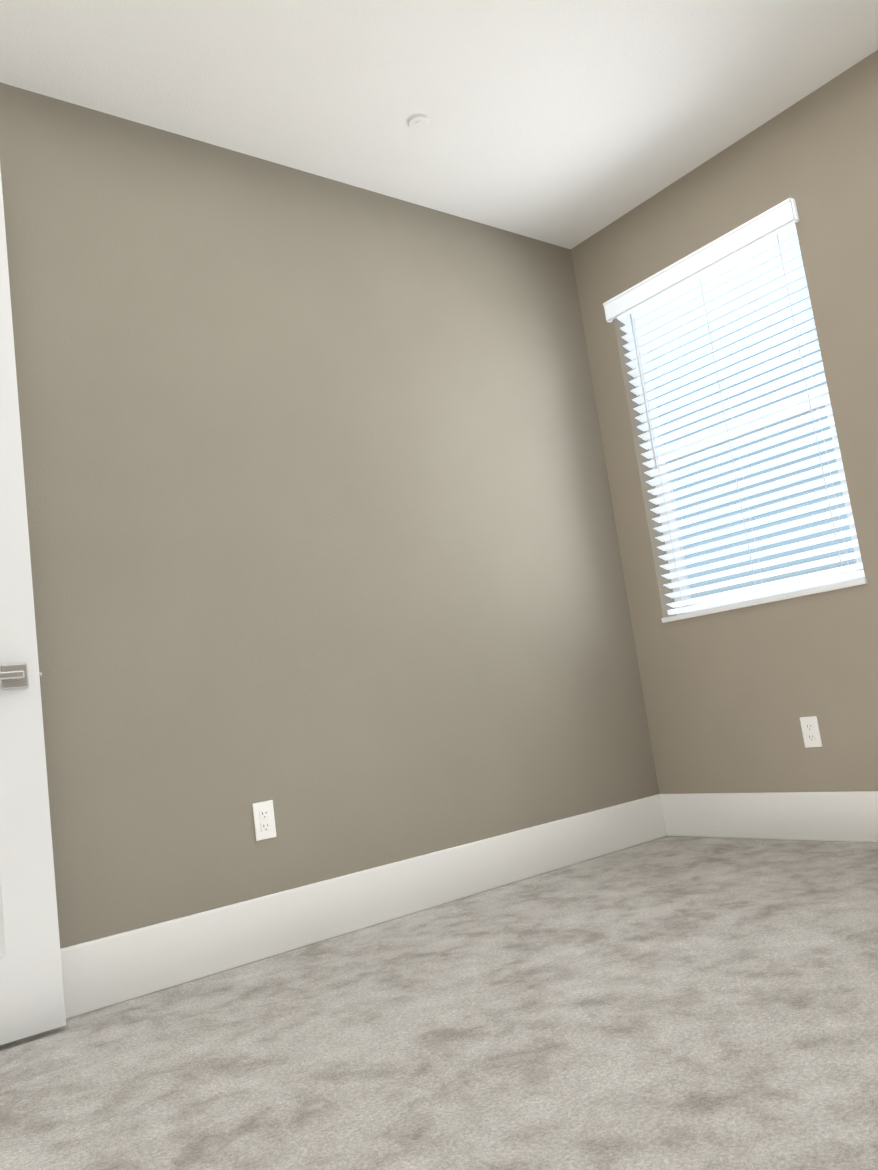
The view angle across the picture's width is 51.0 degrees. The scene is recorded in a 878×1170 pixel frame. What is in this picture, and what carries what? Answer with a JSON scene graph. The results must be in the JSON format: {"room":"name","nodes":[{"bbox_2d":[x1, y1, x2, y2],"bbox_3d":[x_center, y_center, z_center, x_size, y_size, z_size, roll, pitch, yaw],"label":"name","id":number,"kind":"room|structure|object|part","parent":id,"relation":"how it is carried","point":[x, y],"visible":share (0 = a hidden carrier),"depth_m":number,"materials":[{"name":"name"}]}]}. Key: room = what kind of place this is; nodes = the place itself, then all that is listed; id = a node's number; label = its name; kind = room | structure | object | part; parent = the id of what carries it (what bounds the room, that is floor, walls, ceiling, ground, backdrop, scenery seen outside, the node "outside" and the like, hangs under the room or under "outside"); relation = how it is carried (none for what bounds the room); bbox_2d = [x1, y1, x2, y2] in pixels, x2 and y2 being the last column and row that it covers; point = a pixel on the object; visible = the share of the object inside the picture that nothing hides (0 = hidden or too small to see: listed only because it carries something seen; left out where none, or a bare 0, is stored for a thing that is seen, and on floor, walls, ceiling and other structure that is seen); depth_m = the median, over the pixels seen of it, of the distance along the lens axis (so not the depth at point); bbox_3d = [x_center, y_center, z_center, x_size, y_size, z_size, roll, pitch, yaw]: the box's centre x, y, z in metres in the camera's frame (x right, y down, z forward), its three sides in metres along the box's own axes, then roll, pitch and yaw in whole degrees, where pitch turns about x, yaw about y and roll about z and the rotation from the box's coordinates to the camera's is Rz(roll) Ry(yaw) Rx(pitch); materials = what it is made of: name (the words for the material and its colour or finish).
{"room":"empty bedroom","nodes":[
{"label":"empty bedroom","id":0,"kind":"room"},
{"bbox_2d":[0,82,658,948],"bbox_3d":[-0.547,-0.198,3.229,3.660,2.740,0.160,-2,-10,-38],"label":"wall","id":1,"kind":"structure","parent":0,"point":[324,550],"depth_m":3.16,"materials":[{"name":"beige paint"}]},
{"bbox_2d":[0,167,65,1044],"bbox_3d":[-1.477,-0.068,2.226,0.934,2.440,0.135,-2,-10,-38],"label":"door","id":2,"kind":"structure","parent":1,"relation":"in","point":[31,993],"depth_m":2.38,"materials":[{"name":"white wood"}]},
{"bbox_3d":[-1.142,0.244,2.415,0.189,0.064,0.135,-2,-10,-38],"label":"handle","id":3,"kind":"part","parent":2,"relation":"part of","materials":[{"name":"grey metal"}]},
{"bbox_2d":[252,800,275,840],"bbox_3d":[-0.548,0.739,2.894,0.070,0.115,0.007,-2,-10,-38],"label":"electrical outlet","id":4,"kind":"object","parent":1,"relation":"attached to","point":[264,820],"visible":1,"depth_m":2.89,"materials":[{"name":"white plastic"}]},
{"bbox_2d":[60,794,666,1018],"bbox_3d":[-0.386,1.045,2.942,3.500,0.180,0.016,-2,-10,-38],"label":"baseboard","id":5,"kind":"structure","parent":1,"relation":"attached to","point":[103,972],"depth_m":2.96,"materials":[{"name":"white wood"}]},
{"bbox_2d":[0,836,877,1169],"bbox_3d":[0.708,0.866,1.655,3.700,0.100,3.720,-2,-10,-38],"label":"floor","id":6,"kind":"structure","parent":0,"point":[672,1002],"depth_m":1.90,"materials":[{"name":"carpet"}]},
{"bbox_2d":[0,0,877,248],"bbox_3d":[-0.981,-1.659,2.675,4.960,0.100,6.410,-2,-10,-38],"label":"ceiling","id":7,"kind":"structure","parent":0,"point":[569,124],"depth_m":3.10,"materials":[{"name":"white paint"}]},
{"bbox_2d":[407,114,428,129],"bbox_3d":[-0.074,-1.645,3.277,0.080,0.011,0.080,-2,-10,-38],"label":"sprinkler","id":8,"kind":"object","parent":7,"relation":"attached to","point":[418,121],"visible":1,"depth_m":3.27,"materials":[{"name":"white"}]},
{"bbox_2d":[571,50,877,793],"bbox_3d":[1.905,-0.569,2.941,0.160,2.740,3.400,-2,-10,-38],"label":"wall","id":9,"kind":"structure","parent":0,"point":[731,697],"depth_m":3.59,"materials":[{"name":"beige paint"}]},
{"bbox_2d":[628,239,866,622],"bbox_3d":[1.214,-0.632,3.792,0.162,1.448,0.918,-2,-10,-38],"label":"window","id":10,"kind":"structure","parent":9,"relation":"in","point":[789,595],"depth_m":3.77,"materials":[{"name":"white plastic"}]},
{"bbox_2d":[603,198,864,614],"bbox_3d":[1.172,-0.662,3.766,0.118,1.446,0.946,-2,-10,-38],"label":"window blind","id":11,"kind":"object","parent":10,"relation":"attached to","point":[756,238],"visible":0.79,"depth_m":3.75,"materials":[{"name":"white plastic"}]},
{"bbox_2d":[660,791,877,842],"bbox_3d":[2.011,0.689,2.712,0.016,0.180,3.384,-2,-10,-38],"label":"baseboard","id":12,"kind":"structure","parent":9,"relation":"attached to","point":[846,816],"depth_m":3.59,"materials":[{"name":"white wood"}]},
{"bbox_2d":[800,716,821,747],"bbox_3d":[1.404,0.555,3.479,0.007,0.115,0.070,-2,-10,-38],"label":"electrical outlet","id":13,"kind":"object","parent":9,"relation":"attached to","point":[811,731],"visible":1,"depth_m":3.48,"materials":[{"name":"white plastic"}]},
{"label":"outside","id":14,"kind":"structure","parent":0,"visible":0},
{"bbox_2d":[643,253,855,597],"bbox_3d":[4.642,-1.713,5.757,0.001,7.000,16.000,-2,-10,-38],"label":"window glass","id":15,"kind":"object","parent":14,"point":[791,552],"depth_m":8.10,"materials":[{"name":"clear glass"}]}
]}

